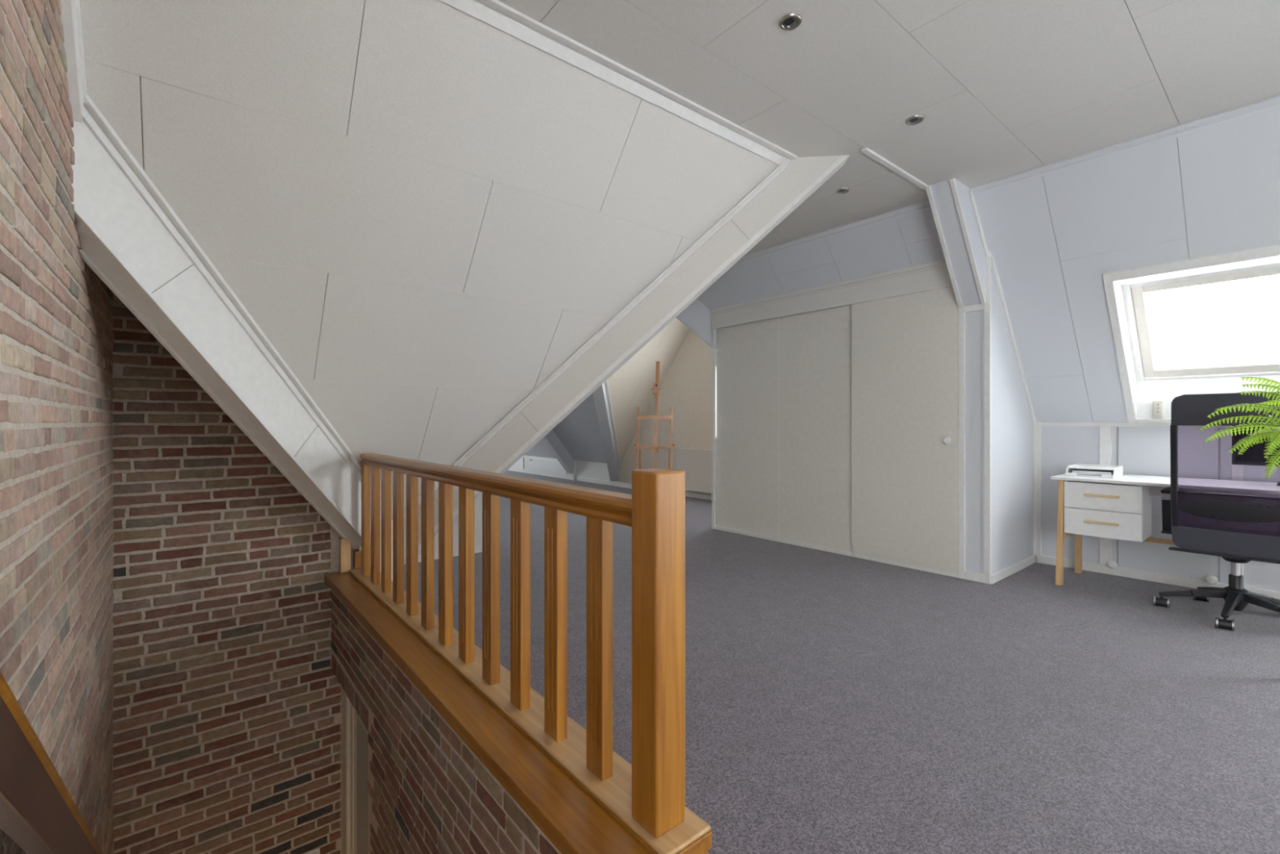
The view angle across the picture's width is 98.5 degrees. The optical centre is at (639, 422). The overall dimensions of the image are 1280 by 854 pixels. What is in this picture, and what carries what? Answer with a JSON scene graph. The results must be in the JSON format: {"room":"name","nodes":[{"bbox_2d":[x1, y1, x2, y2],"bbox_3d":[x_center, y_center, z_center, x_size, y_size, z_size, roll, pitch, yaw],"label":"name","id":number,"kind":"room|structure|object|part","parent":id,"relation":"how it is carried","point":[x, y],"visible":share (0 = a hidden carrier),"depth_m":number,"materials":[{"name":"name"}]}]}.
{"room":"home office","nodes":[
{"label":"home office","id":0,"kind":"room"},
{"bbox_2d":[0,0,114,853],"bbox_3d":[-0.506,1.050,0.089,0.130,5.400,6.780,0,0,-39],"label":"wall","id":1,"kind":"structure","parent":0,"point":[57,345],"depth_m":1.44,"materials":[{"name":"brick"}]},
{"bbox_2d":[0,671,103,853],"bbox_3d":[-1.214,0.804,1.106,0.077,2.228,2.550,0,0,-39],"label":"stair handrail","id":2,"kind":"object","parent":1,"relation":"attached to","point":[37,811],"visible":1,"depth_m":0.94,"materials":[{"name":"brown wood"}]},
{"bbox_2d":[60,0,83,122],"bbox_3d":[-1.593,-1.265,1.525,0.026,0.670,0.520,0,0,-39],"label":"trim","id":3,"kind":"structure","parent":1,"relation":"attached to","point":[68,16],"depth_m":1.62,"materials":[{"name":"white wood"}]},
{"bbox_2d":[75,0,87,103],"bbox_3d":[-1.602,-1.302,1.561,0.010,0.592,0.474,0,0,-39],"label":"trim","id":4,"kind":"structure","parent":1,"relation":"attached to","point":[77,2],"depth_m":1.66,"materials":[{"name":"white wood"}]},
{"bbox_2d":[79,249,346,538],"bbox_3d":[-1.811,-0.001,2.489,0.020,1.363,1.531,0,0,6],"label":"trim","id":5,"kind":"structure","parent":1,"relation":"attached to","point":[82,255],"depth_m":2.27,"materials":[{"name":"white wood"}]},
{"bbox_2d":[476,0,797,159],"bbox_3d":[-0.267,-1.594,2.336,3.107,0.014,0.035,0,0,-39],"label":"trim","id":6,"kind":"structure","parent":1,"relation":"attached to","point":[495,5],"depth_m":2.48,"materials":[{"name":"white wood"}]},
{"bbox_2d":[112,292,357,853],"bbox_3d":[-2.220,1.289,3.018,1.200,4.923,0.137,0,0,-39],"label":"wall","id":7,"kind":"structure","parent":0,"point":[227,700],"depth_m":2.90,"materials":[{"name":"brick"}]},
{"bbox_2d":[303,846,319,853],"bbox_3d":[-1.895,2.510,3.189,0.080,0.080,0.016,0,0,-39],"label":"light switch","id":8,"kind":"object","parent":7,"relation":"attached to","point":[317,851],"visible":1,"depth_m":3.19,"materials":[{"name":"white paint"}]},
{"bbox_2d":[357,519,392,581],"bbox_3d":[-5.047,0.550,7.514,0.240,1.200,10.780,0,0,-39],"label":"wall","id":9,"kind":"structure","parent":0,"point":[359,547],"depth_m":3.38,"materials":[{"name":"white paint"}]},
{"bbox_2d":[72,204,360,537],"bbox_3d":[-1.683,0.086,2.569,0.010,1.536,1.707,0,0,6],"label":"trim","id":10,"kind":"structure","parent":9,"relation":"attached to","point":[77,211],"depth_m":2.14,"materials":[{"name":"white wood"}]},
{"bbox_2d":[82,93,381,507],"bbox_3d":[-1.670,-0.279,2.567,0.035,1.536,1.707,0,0,6],"label":"trim","id":11,"kind":"structure","parent":9,"relation":"attached to","point":[91,106],"depth_m":2.15,"materials":[{"name":"white wood"}]},
{"bbox_2d":[404,154,845,559],"bbox_3d":[-0.217,-0.306,3.434,2.871,2.590,0.010,0,0,6],"label":"trim","id":12,"kind":"structure","parent":9,"relation":"attached to","point":[835,162],"depth_m":3.39,"materials":[{"name":"white wood"}]},
{"bbox_2d":[79,0,789,518],"bbox_3d":[-0.893,-0.517,2.994,3.220,2.310,1.780,0,0,-39],"label":"ceiling","id":13,"kind":"structure","parent":0,"point":[424,209],"depth_m":2.42,"materials":[{"name":"white paint"}]},
{"bbox_2d":[404,158,787,517],"bbox_3d":[-0.380,-0.426,3.449,2.546,2.296,0.012,0,0,6],"label":"trim","id":14,"kind":"structure","parent":13,"relation":"attached to","point":[781,170],"depth_m":3.42,"materials":[{"name":"white wood"}]},
{"bbox_2d":[439,0,789,164],"bbox_3d":[-0.302,-1.566,2.356,3.077,0.045,0.039,0,0,-39],"label":"trim","id":15,"kind":"structure","parent":13,"relation":"attached to","point":[473,8],"depth_m":2.45,"materials":[{"name":"white wood"}]},
{"bbox_2d":[404,493,482,564],"bbox_3d":[-1.817,0.183,4.631,1.270,1.933,0.096,0,0,-39],"label":"wall","id":16,"kind":"structure","parent":0,"point":[478,500],"depth_m":4.88,"materials":[{"name":"white paint"}]},
{"bbox_2d":[330,572,561,853],"bbox_3d":[-0.870,2.325,2.204,0.147,2.850,2.850,0,0,-39],"label":"wall","id":17,"kind":"structure","parent":0,"point":[429,793],"depth_m":2.05,"materials":[{"name":"brick"}]},
{"bbox_2d":[342,687,368,853],"bbox_3d":[-1.488,2.550,2.983,0.057,2.200,0.860,0,0,-39],"label":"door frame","id":18,"kind":"structure","parent":17,"relation":"in","point":[354,733],"depth_m":3.17,"materials":[{"name":"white wood"}]},
{"bbox_3d":[-1.440,2.583,2.946,0.030,2.115,0.600,0,0,-39],"label":"panel","id":19,"kind":"part","parent":18,"relation":"part of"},
{"bbox_2d":[510,329,716,495],"bbox_3d":[-0.310,-0.225,10.027,0.150,2.750,12.910,0,0,-39],"label":"wall","id":20,"kind":"structure","parent":0,"point":[686,386],"depth_m":8.75,"materials":[{"name":"white paint"}]},
{"bbox_2d":[511,456,524,468],"bbox_3d":[-2.921,0.925,13.033,0.066,0.280,0.650,0,0,-39],"label":"door","id":21,"kind":"structure","parent":20,"relation":"in","point":[519,464],"depth_m":12.93,"materials":[{"name":"white paint"}]},
{"bbox_2d":[528,457,567,475],"bbox_3d":[-2.039,0.925,11.959,0.066,0.280,1.630,0,0,-39],"label":"door","id":22,"kind":"structure","parent":20,"relation":"in","point":[553,466],"depth_m":11.99,"materials":[{"name":"white paint"}]},
{"bbox_2d":[522,455,607,465],"bbox_3d":[-2.439,0.770,12.490,0.014,0.030,6.400,0,0,-39],"label":"trim","id":23,"kind":"structure","parent":20,"relation":"attached to","point":[523,455],"depth_m":11.36,"materials":[{"name":"white wood"}]},
{"bbox_2d":[572,460,576,479],"bbox_3d":[-1.320,0.950,11.100,0.050,0.400,0.070,0,0,-39],"label":"trim","id":24,"kind":"structure","parent":20,"relation":"attached to","point":[574,463],"depth_m":11.08,"materials":[{"name":"white wood"}]},
{"bbox_2d":[507,467,716,501],"bbox_3d":[-0.726,1.113,10.403,0.016,0.075,11.800,0,0,-39],"label":"baseboard","id":25,"kind":"structure","parent":20,"relation":"attached to","point":[687,494],"depth_m":10.56,"materials":[{"name":"white wood"}]},
{"bbox_2d":[604,379,621,467],"bbox_3d":[-0.476,-0.373,8.622,0.030,2.391,2.760,0,0,6],"label":"trim","id":26,"kind":"structure","parent":20,"relation":"attached to","point":[606,380],"depth_m":8.99,"materials":[{"name":"white wood"}]},
{"bbox_2d":[675,448,716,494],"bbox_3d":[0.983,0.717,8.255,0.099,0.647,1.210,0,0,-39],"label":"radiator","id":27,"kind":"object","parent":20,"relation":"attached to","point":[696,464],"visible":0.44,"depth_m":8.33,"materials":[{"name":"white metal"}]},
{"bbox_2d":[679,448,716,450],"bbox_3d":[0.980,0.397,8.252,0.090,0.007,1.210,0,0,-39],"label":"grille","id":28,"kind":"object","parent":27,"relation":"attached to","point":[680,449],"depth_m":8.42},
{"bbox_2d":[716,351,717,525],"bbox_3d":[1.452,-0.002,6.531,1.565,2.305,0.030,0,0,-39],"label":"wall","id":29,"kind":"structure","parent":0,"point":[717,351],"depth_m":6.04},
{"bbox_2d":[404,470,1279,853],"bbox_3d":[-1.377,1.300,6.245,6.600,0.300,17.600,0,0,-39],"label":"floor","id":30,"kind":"structure","parent":0,"point":[835,703],"depth_m":2.31,"materials":[{"name":"carpet"}]},
{"bbox_2d":[324,453,711,853],"bbox_3d":[-0.848,0.576,2.210,0.250,0.948,2.860,0,0,-39],"label":"balustrade","id":31,"kind":"object","parent":30,"relation":"on","point":[569,779],"visible":0.98,"depth_m":1.50,"materials":[{"name":"brown wood"}]},
{"bbox_3d":[-1.754,0.781,3.279,0.052,0.202,0.058,0,0,-39],"label":"post","id":32,"kind":"part","parent":31,"relation":"part of","materials":[{"name":"brown wood"}]},
{"bbox_3d":[-0.812,0.201,2.233,0.072,0.062,2.587,0,0,-39],"label":"handrail","id":33,"kind":"part","parent":31,"relation":"part of","materials":[{"name":"brown wood"}]},
{"bbox_3d":[-0.780,0.869,2.218,0.133,0.011,2.782,0,0,-39],"label":"board","id":34,"kind":"part","parent":31,"relation":"part of","materials":[{"name":"brown wood"}]},
{"bbox_3d":[0.040,0.483,1.204,0.086,0.762,0.086,0,0,-39],"label":"newel post","id":35,"kind":"part","parent":31,"relation":"part of","materials":[{"name":"brown wood"}]},
{"bbox_2d":[634,360,675,469],"bbox_3d":[0.194,0.149,7.534,0.553,2.001,0.620,0,0,0],"label":"easel","id":36,"kind":"object","parent":30,"relation":"on","point":[655,447],"visible":0.67,"depth_m":7.54,"materials":[{"name":"brown wood"}]},
{"bbox_2d":[634,443,675,451],"bbox_3d":[0.193,0.334,7.492,0.479,0.108,0.415,0,0,-39],"label":"tray","id":37,"kind":"object","parent":36,"relation":"on","point":[655,447],"depth_m":7.45,"materials":[{"name":"brown wood"}]},
{"bbox_2d":[710,258,958,577],"bbox_3d":[1.579,-0.043,5.059,0.113,2.385,2.477,0,0,-39],"label":"wardrobe","id":38,"kind":"object","parent":30,"relation":"on","point":[837,402],"visible":0.86,"depth_m":4.84,"materials":[{"name":"white paint"}]},
{"bbox_3d":[1.107,0.035,5.704,0.024,2.170,0.810,0,0,-39],"label":"door","id":39,"kind":"part","parent":38,"relation":"part of","materials":[{"name":"white wood"}]},
{"bbox_3d":[1.613,0.035,5.085,0.024,2.170,0.810,0,0,-39],"label":"door","id":40,"kind":"part","parent":38,"relation":"part of","materials":[{"name":"white wood"}]},
{"bbox_3d":[1.556,-1.198,5.036,0.018,0.047,2.472,0,0,-39],"label":"cornice","id":41,"kind":"part","parent":38,"relation":"part of","materials":[{"name":"white wood"}]},
{"bbox_3d":[2.097,0.035,4.429,0.024,2.170,0.847,0,0,-39],"label":"door","id":42,"kind":"part","parent":38,"relation":"part of","materials":[{"name":"white wood"}]},
{"bbox_3d":[2.300,0.130,4.128,0.045,0.056,0.056,0,0,-39],"label":"knob","id":43,"kind":"part","parent":38,"relation":"part of","materials":[{"name":"white paint"}]},
{"bbox_2d":[1050,473,1279,586],"bbox_3d":[3.622,0.767,3.587,0.629,0.770,1.425,0,0,-39],"label":"desk","id":44,"kind":"object","parent":30,"relation":"on","point":[1119,508],"visible":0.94,"depth_m":3.73,"materials":[{"name":"white paint"}]},
{"bbox_3d":[2.986,0.777,3.923,0.065,0.748,0.045,0,0,-39],"label":"leg","id":45,"kind":"part","parent":44,"relation":"part of","materials":[{"name":"brown wood"}]},
{"bbox_3d":[3.360,0.777,4.230,0.102,0.750,0.045,0,0,-39],"label":"leg","id":46,"kind":"part","parent":44,"relation":"part of","materials":[{"name":"brown wood"}]},
{"bbox_2d":[1065,463,1123,478],"bbox_3d":[3.287,0.345,3.994,0.299,0.071,0.270,0,0,-39],"label":"tray","id":47,"kind":"object","parent":44,"relation":"on","point":[1117,470],"visible":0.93,"depth_m":3.97,"materials":[{"name":"white paint"}]},
{"bbox_3d":[3.205,0.343,4.098,0.284,0.066,0.006,0,0,-39],"label":"panel","id":48,"kind":"part","parent":47,"relation":"part of","materials":[{"name":"white paint"}]},
{"bbox_2d":[1068,465,1115,470],"bbox_3d":[3.304,0.326,4.008,0.235,0.008,0.256,0,0,-39],"label":"shelf","id":49,"kind":"object","parent":47,"relation":"attached to","point":[1070,467],"depth_m":4.01,"materials":[{"name":"white paint"}]},
{"bbox_3d":[3.399,0.344,4.086,0.008,0.068,0.270,0,0,-39],"label":"panel","id":50,"kind":"part","parent":47,"relation":"part of","materials":[{"name":"white paint"}]},
{"bbox_3d":[3.373,0.343,3.894,0.284,0.066,0.006,0,0,-39],"label":"panel","id":51,"kind":"part","parent":47,"relation":"part of","materials":[{"name":"white paint"}]},
{"bbox_3d":[3.269,0.370,3.991,0.242,0.003,0.218,0,0,-39],"label":"folder","id":52,"kind":"object","parent":47,"relation":"in","visible":0},
{"bbox_2d":[1071,468,1113,475],"bbox_3d":[3.288,0.356,3.985,0.252,0.023,0.225,0,0,-39],"label":"paper stack","id":53,"kind":"object","parent":52,"relation":"on","point":[1088,472],"visible":0.78,"depth_m":3.93,"materials":[{"name":"white paper"}]},
{"bbox_3d":[3.118,0.491,3.729,0.030,0.016,0.185,0,0,-39],"label":"handle","id":54,"kind":"part","parent":44,"relation":"part of","materials":[{"name":"brown wood"}]},
{"bbox_3d":[3.118,0.674,3.729,0.030,0.016,0.185,0,0,-39],"label":"handle","id":55,"kind":"part","parent":44,"relation":"part of","materials":[{"name":"brown wood"}]},
{"bbox_3d":[3.133,0.501,3.745,0.018,0.179,0.412,0,0,-39],"label":"drawer","id":56,"kind":"part","parent":44,"relation":"part of","materials":[{"name":"white paint"}]},
{"bbox_3d":[3.133,0.684,3.745,0.018,0.179,0.412,0,0,-39],"label":"drawer","id":57,"kind":"part","parent":44,"relation":"part of","materials":[{"name":"white paint"}]},
{"bbox_3d":[3.608,0.446,3.579,0.020,0.088,1.270,0,0,-39],"label":"rail","id":58,"kind":"part","parent":44,"relation":"part of","materials":[{"name":"white paint"}]},
{"bbox_2d":[1231,426,1279,484],"bbox_3d":[4.005,0.153,3.332,0.180,0.456,0.585,0,0,-39],"label":"monitor","id":59,"kind":"object","parent":44,"relation":"on","point":[1259,426],"visible":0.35,"depth_m":3.46,"materials":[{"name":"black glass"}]},
{"bbox_2d":[1153,391,1279,631],"bbox_3d":[3.497,0.492,3.256,0.670,1.315,0.679,0,0,-39],"label":"office chair","id":60,"kind":"object","parent":30,"relation":"on","point":[1237,545],"visible":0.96,"depth_m":3.11,"materials":[{"name":"black fabric"}]},
{"bbox_3d":[3.328,0.465,3.490,0.021,0.042,0.046,0,0,-39],"label":"armrest trim","id":61,"kind":"part","parent":60,"relation":"part of","materials":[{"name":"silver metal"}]},
{"bbox_3d":[3.150,0.310,3.251,0.092,0.600,0.030,0,0,-39],"label":"frame","id":62,"kind":"part","parent":60,"relation":"part of","materials":[{"name":"black plastic"}]},
{"bbox_3d":[3.587,1.038,3.441,0.050,0.093,0.304,0,0,19],"label":"leg","id":63,"kind":"part","parent":60,"relation":"part of","materials":[{"name":"black plastic"}]},
{"bbox_3d":[3.319,0.675,3.095,0.081,0.140,0.486,0,0,-39],"label":"panel","id":64,"kind":"part","parent":60,"relation":"part of","materials":[{"name":"black fabric"}]},
{"bbox_3d":[3.269,0.402,3.054,0.030,0.020,0.448,0,0,-39],"label":"lumbar rod","id":65,"kind":"part","parent":60,"relation":"part of","materials":[{"name":"black plastic"}]},
{"bbox_3d":[3.524,0.688,3.264,0.490,0.075,0.490,0,0,-39],"label":"seat","id":66,"kind":"part","parent":60,"relation":"part of","materials":[{"name":"black fabric"}]},
{"bbox_3d":[3.583,1.038,3.091,0.050,0.093,0.304,0,0,-17],"label":"leg","id":67,"kind":"part","parent":60,"relation":"part of","materials":[{"name":"black plastic"}]},
{"bbox_3d":[3.712,1.038,3.265,0.304,0.093,0.050,0,0,1],"label":"leg","id":68,"kind":"part","parent":60,"relation":"part of","materials":[{"name":"black plastic"}]},
{"bbox_3d":[2.985,0.713,2.353,0.326,0.876,0.317,0,0,-39],"label":"plant stand","id":69,"kind":"object","parent":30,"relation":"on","visible":0},
{"bbox_2d":[1199,338,1279,478],"bbox_3d":[2.962,-0.043,2.346,0.914,0.634,0.785,0,0,24],"label":"potted fern","id":70,"kind":"object","parent":69,"relation":"on","point":[1274,433],"visible":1,"depth_m":2.41,"materials":[{"name":"green plant"}]},
{"bbox_2d":[497,0,1279,304],"bbox_3d":[-0.726,-1.636,6.259,5.717,0.072,17.978,0,0,-25],"label":"ceiling","id":71,"kind":"structure","parent":0,"point":[1001,89],"depth_m":2.49,"materials":[{"name":"white paint"}]},
{"bbox_2d":[778,13,802,30],"bbox_3d":[0.599,-1.599,2.201,0.090,0.027,0.090,0,0,-39],"label":"recessed light","id":72,"kind":"object","parent":71,"relation":"in","point":[792,21],"visible":1,"depth_m":2.19,"materials":[{"name":"silver metal"}]},
{"bbox_2d":[835,187,849,194],"bbox_3d":[1.396,-1.599,3.799,0.090,0.027,0.090,0,0,-39],"label":"recessed light","id":73,"kind":"object","parent":71,"relation":"in","point":[843,190],"visible":1,"depth_m":3.79,"materials":[{"name":"silver plastic"}]},
{"bbox_2d":[861,147,928,189],"bbox_3d":[1.622,-1.594,3.477,0.820,0.016,0.035,0,0,-39],"label":"trim","id":74,"kind":"structure","parent":71,"relation":"attached to","point":[868,152],"depth_m":3.44,"materials":[{"name":"white wood"}]},
{"bbox_2d":[905,115,924,124],"bbox_3d":[1.451,-1.599,2.913,0.090,0.027,0.090,0,0,-39],"label":"recessed light","id":75,"kind":"object","parent":71,"relation":"in","point":[916,119],"visible":1,"depth_m":2.91,"materials":[{"name":"silver plastic"}]},
{"bbox_2d":[524,94,1279,463],"bbox_3d":[0.350,-0.398,7.664,2.030,2.549,17.400,0,0,-39],"label":"ceiling","id":76,"kind":"structure","parent":0,"point":[1051,239],"depth_m":3.78,"materials":[{"name":"white paint"}]},
{"bbox_2d":[542,429,573,473],"bbox_3d":[-2.222,-0.285,10.521,2.179,2.630,0.180,0,0,-39],"label":"rafter","id":77,"kind":"object","parent":76,"relation":"attached to","point":[552,441],"visible":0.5,"depth_m":10.95,"materials":[{"name":"white wood"}]},
{"bbox_2d":[592,382,619,480],"bbox_3d":[-0.606,-0.273,8.458,0.170,2.654,3.081,0,0,6],"label":"valley","id":78,"kind":"object","parent":76,"relation":"attached to","point":[600,394],"visible":0.56,"depth_m":8.96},
{"bbox_2d":[675,298,717,351],"bbox_3d":[0.488,-1.106,6.126,1.144,0.989,0.141,0,0,6],"label":"wall","id":79,"kind":"structure","parent":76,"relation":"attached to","point":[696,317],"depth_m":6.04,"materials":[{"name":"white paint"}]},
{"bbox_2d":[733,205,931,266],"bbox_3d":[0.141,-1.557,6.366,0.028,0.030,6.340,0,0,-39],"label":"trim","id":80,"kind":"structure","parent":76,"relation":"attached to","point":[927,207],"depth_m":4.53,"materials":[{"name":"white wood"}]},
{"bbox_2d":[970,95,1279,195],"bbox_3d":[3.682,-1.575,2.034,0.047,0.053,4.470,0,0,-39],"label":"trim","id":81,"kind":"structure","parent":76,"relation":"attached to","point":[1276,99],"depth_m":3.10,"materials":[{"name":"white wood"}]},
{"bbox_2d":[1152,400,1164,417],"bbox_3d":[3.720,-0.101,3.961,0.026,0.120,0.056,0,0,-39],"label":"remote control","id":82,"kind":"object","parent":76,"relation":"attached to","point":[1157,406],"visible":1,"depth_m":3.95,"materials":[{"name":"white plastic"}]},
{"bbox_2d":[1102,244,1279,422],"bbox_3d":[3.738,-0.494,3.396,0.850,0.983,1.232,0,0,-39],"label":"window","id":83,"kind":"structure","parent":76,"relation":"attached to","point":[1143,383],"depth_m":3.72,"materials":[{"name":"white paint"}]},
{"bbox_3d":[3.839,-0.637,3.478,0.589,0.698,1.142,0,0,-39],"label":"frame","id":84,"kind":"part","parent":83,"relation":"part of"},
{"bbox_3d":[3.843,-0.639,3.482,0.514,0.612,1.052,0,0,-39],"label":"sash","id":85,"kind":"part","parent":83,"relation":"part of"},
{"bbox_2d":[964,264,1033,574],"bbox_3d":[2.819,-0.036,4.335,1.000,2.372,0.200,0,0,-39],"label":"wall","id":86,"kind":"structure","parent":0,"point":[1011,421],"depth_m":4.07,"materials":[{"name":"white paint"}]},
{"bbox_2d":[925,185,962,307],"bbox_3d":[2.154,-1.226,3.898,0.563,0.746,0.028,0,0,-39],"label":"trim","id":87,"kind":"structure","parent":86,"relation":"attached to","point":[928,189],"depth_m":3.88,"materials":[{"name":"white wood"}]},
{"bbox_2d":[929,177,986,306],"bbox_3d":[2.236,-1.220,3.868,0.634,0.759,0.180,0,0,-39],"label":"rafter","id":88,"kind":"object","parent":86,"relation":"on","point":[942,193],"visible":0.71,"depth_m":3.82,"materials":[{"name":"white wood"}]},
{"bbox_2d":[958,306,964,578],"bbox_3d":[2.383,0.140,4.086,0.020,2.020,0.040,0,0,-39],"label":"trim","id":89,"kind":"structure","parent":86,"relation":"attached to","point":[961,310],"depth_m":4.08,"materials":[{"name":"white wood"}]},
{"bbox_2d":[948,177,985,304],"bbox_3d":[2.249,-1.226,3.782,0.563,0.746,0.028,0,0,-39],"label":"trim","id":90,"kind":"structure","parent":86,"relation":"attached to","point":[954,191],"depth_m":3.76,"materials":[{"name":"white wood"}]},
{"bbox_2d":[964,570,983,582],"bbox_3d":[2.437,1.120,4.021,0.019,0.060,0.130,0,0,-39],"label":"trim","id":91,"kind":"structure","parent":86,"relation":"attached to","point":[970,575],"depth_m":4.02,"materials":[{"name":"white wood"}]},
{"bbox_2d":[964,303,983,312],"bbox_3d":[2.437,-0.843,4.021,0.019,0.055,0.130,0,0,-39],"label":"trim","id":92,"kind":"structure","parent":86,"relation":"attached to","point":[978,307],"depth_m":4.02,"materials":[{"name":"white wood"}]},
{"bbox_2d":[968,190,988,259],"bbox_3d":[2.376,-1.374,3.857,0.358,0.433,0.012,0,0,-39],"label":"trim","id":93,"kind":"structure","parent":86,"relation":"attached to","point":[972,197],"depth_m":3.84,"materials":[{"name":"white wood"}]},
{"bbox_2d":[983,250,991,584],"bbox_3d":[2.491,-0.045,3.955,0.020,2.390,0.040,0,0,-39],"label":"trim","id":94,"kind":"structure","parent":86,"relation":"attached to","point":[987,306],"depth_m":3.95,"materials":[{"name":"white wood"}]},
{"bbox_2d":[990,255,1036,423],"bbox_3d":[2.892,-0.586,4.254,1.012,1.225,0.016,0,0,-39],"label":"trim","id":95,"kind":"structure","parent":86,"relation":"attached to","point":[993,262],"depth_m":4.21,"materials":[{"name":"white wood"}]},
{"bbox_2d":[991,554,1035,584],"bbox_3d":[2.892,1.117,4.254,0.990,0.065,0.016,0,0,-39],"label":"baseboard","id":96,"kind":"structure","parent":86,"relation":"attached to","point":[1003,573],"depth_m":4.20,"materials":[{"name":"white wood"}]},
{"bbox_2d":[1033,423,1035,555],"bbox_3d":[3.263,0.570,4.559,0.030,1.160,0.016,0,0,-39],"label":"trim","id":97,"kind":"structure","parent":86,"relation":"attached to","point":[1034,424],"depth_m":4.55,"materials":[{"name":"white wood"}]},
{"bbox_2d":[1041,426,1279,591],"bbox_3d":[4.678,0.564,2.866,0.152,1.172,4.490,0,0,-39],"label":"wall","id":98,"kind":"structure","parent":0,"point":[1145,451],"depth_m":4.05,"materials":[{"name":"white paint"}]},
{"bbox_2d":[1035,422,1041,555],"bbox_3d":[3.280,0.570,4.551,0.014,1.160,0.050,0,0,-39],"label":"trim","id":99,"kind":"structure","parent":98,"relation":"attached to","point":[1038,428],"depth_m":4.54,"materials":[{"name":"white wood"}]},
{"bbox_2d":[1099,426,1111,566],"bbox_3d":[3.554,0.557,4.214,0.018,1.065,0.070,0,0,-39],"label":"trim","id":100,"kind":"structure","parent":98,"relation":"attached to","point":[1105,432],"depth_m":4.21,"materials":[{"name":"white wood"}]},
{"bbox_3d":[3.559,1.065,4.153,0.056,0.060,0.060,0,0,-39],"label":"wall knob","id":101,"kind":"part","parent":98,"relation":"part of","materials":[{"name":"white paint"}]},
{"bbox_2d":[1116,426,1118,566],"bbox_3d":[3.603,0.555,4.163,0.006,1.050,0.008,0,0,-39],"label":"trim","id":102,"kind":"structure","parent":98,"relation":"attached to","point":[1117,427],"depth_m":4.16,"materials":[{"name":"white wood"}]},
{"bbox_2d":[1040,422,1222,426],"bbox_3d":[4.680,0.010,2.848,0.012,0.030,4.460,0,0,-39],"label":"trim","id":103,"kind":"structure","parent":98,"relation":"attached to","point":[1042,424],"depth_m":4.21,"materials":[{"name":"white wood"}]},
{"bbox_2d":[1035,554,1279,599],"bbox_3d":[3.980,1.117,3.696,0.016,0.065,2.260,0,0,-39],"label":"baseboard","id":104,"kind":"structure","parent":98,"relation":"attached to","point":[1121,571],"depth_m":4.03,"materials":[{"name":"white wood"}]},
{"bbox_3d":[3.889,1.065,3.751,0.056,0.060,0.060,0,0,-39],"label":"wall knob","id":105,"kind":"part","parent":98,"relation":"part of","materials":[{"name":"white paint"}]},
{"bbox_2d":[1217,428,1220,582],"bbox_3d":[3.940,0.555,3.754,0.006,1.050,0.008,0,0,-39],"label":"trim","id":106,"kind":"structure","parent":98,"relation":"attached to","point":[1219,557],"depth_m":3.75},
{"bbox_2d":[1231,464,1243,576],"bbox_3d":[3.989,0.557,3.684,0.018,1.065,0.050,0,0,-39],"label":"trim","id":107,"kind":"structure","parent":98,"relation":"attached to","point":[1241,564],"depth_m":3.67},
{"bbox_3d":[-3.764,-0.429,7.513,1.920,2.485,12.410,0,0,-39],"label":"ceiling","id":108,"kind":"structure","parent":0,"visible":0},
{"bbox_2d":[404,155,848,563],"bbox_3d":[-0.261,-0.243,3.508,3.053,2.713,0.130,0,0,6],"label":"beam","id":109,"kind":"structure","parent":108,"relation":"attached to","point":[800,173],"depth_m":3.42,"materials":[{"name":"white wood"}]},
{"bbox_3d":[-1.683,-0.254,2.616,1.520,1.983,1.520,0,0,-39],"label":"ceiling","id":110,"kind":"structure","parent":0,"visible":0},
{"bbox_2d":[71,120,381,549],"bbox_3d":[-1.748,-0.045,2.625,0.130,1.945,1.806,0,0,6],"label":"beam","id":111,"kind":"structure","parent":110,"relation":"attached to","point":[103,193],"depth_m":2.16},
{"bbox_2d":[151,263,193,293],"bbox_3d":[-1.737,-0.538,2.053,0.002,0.156,0.172,0,0,6],"label":"trim","id":112,"kind":"structure","parent":111,"relation":"attached to","point":[193,264],"depth_m":2.05,"materials":[{"name":"white wood"}]},
{"bbox_2d":[294,426,317,456],"bbox_3d":[-1.668,0.091,2.757,0.002,0.156,0.172,0,0,6],"label":"trim","id":113,"kind":"structure","parent":111,"relation":"attached to","point":[317,426],"depth_m":2.75,"materials":[{"name":"white wood"}]}
]}

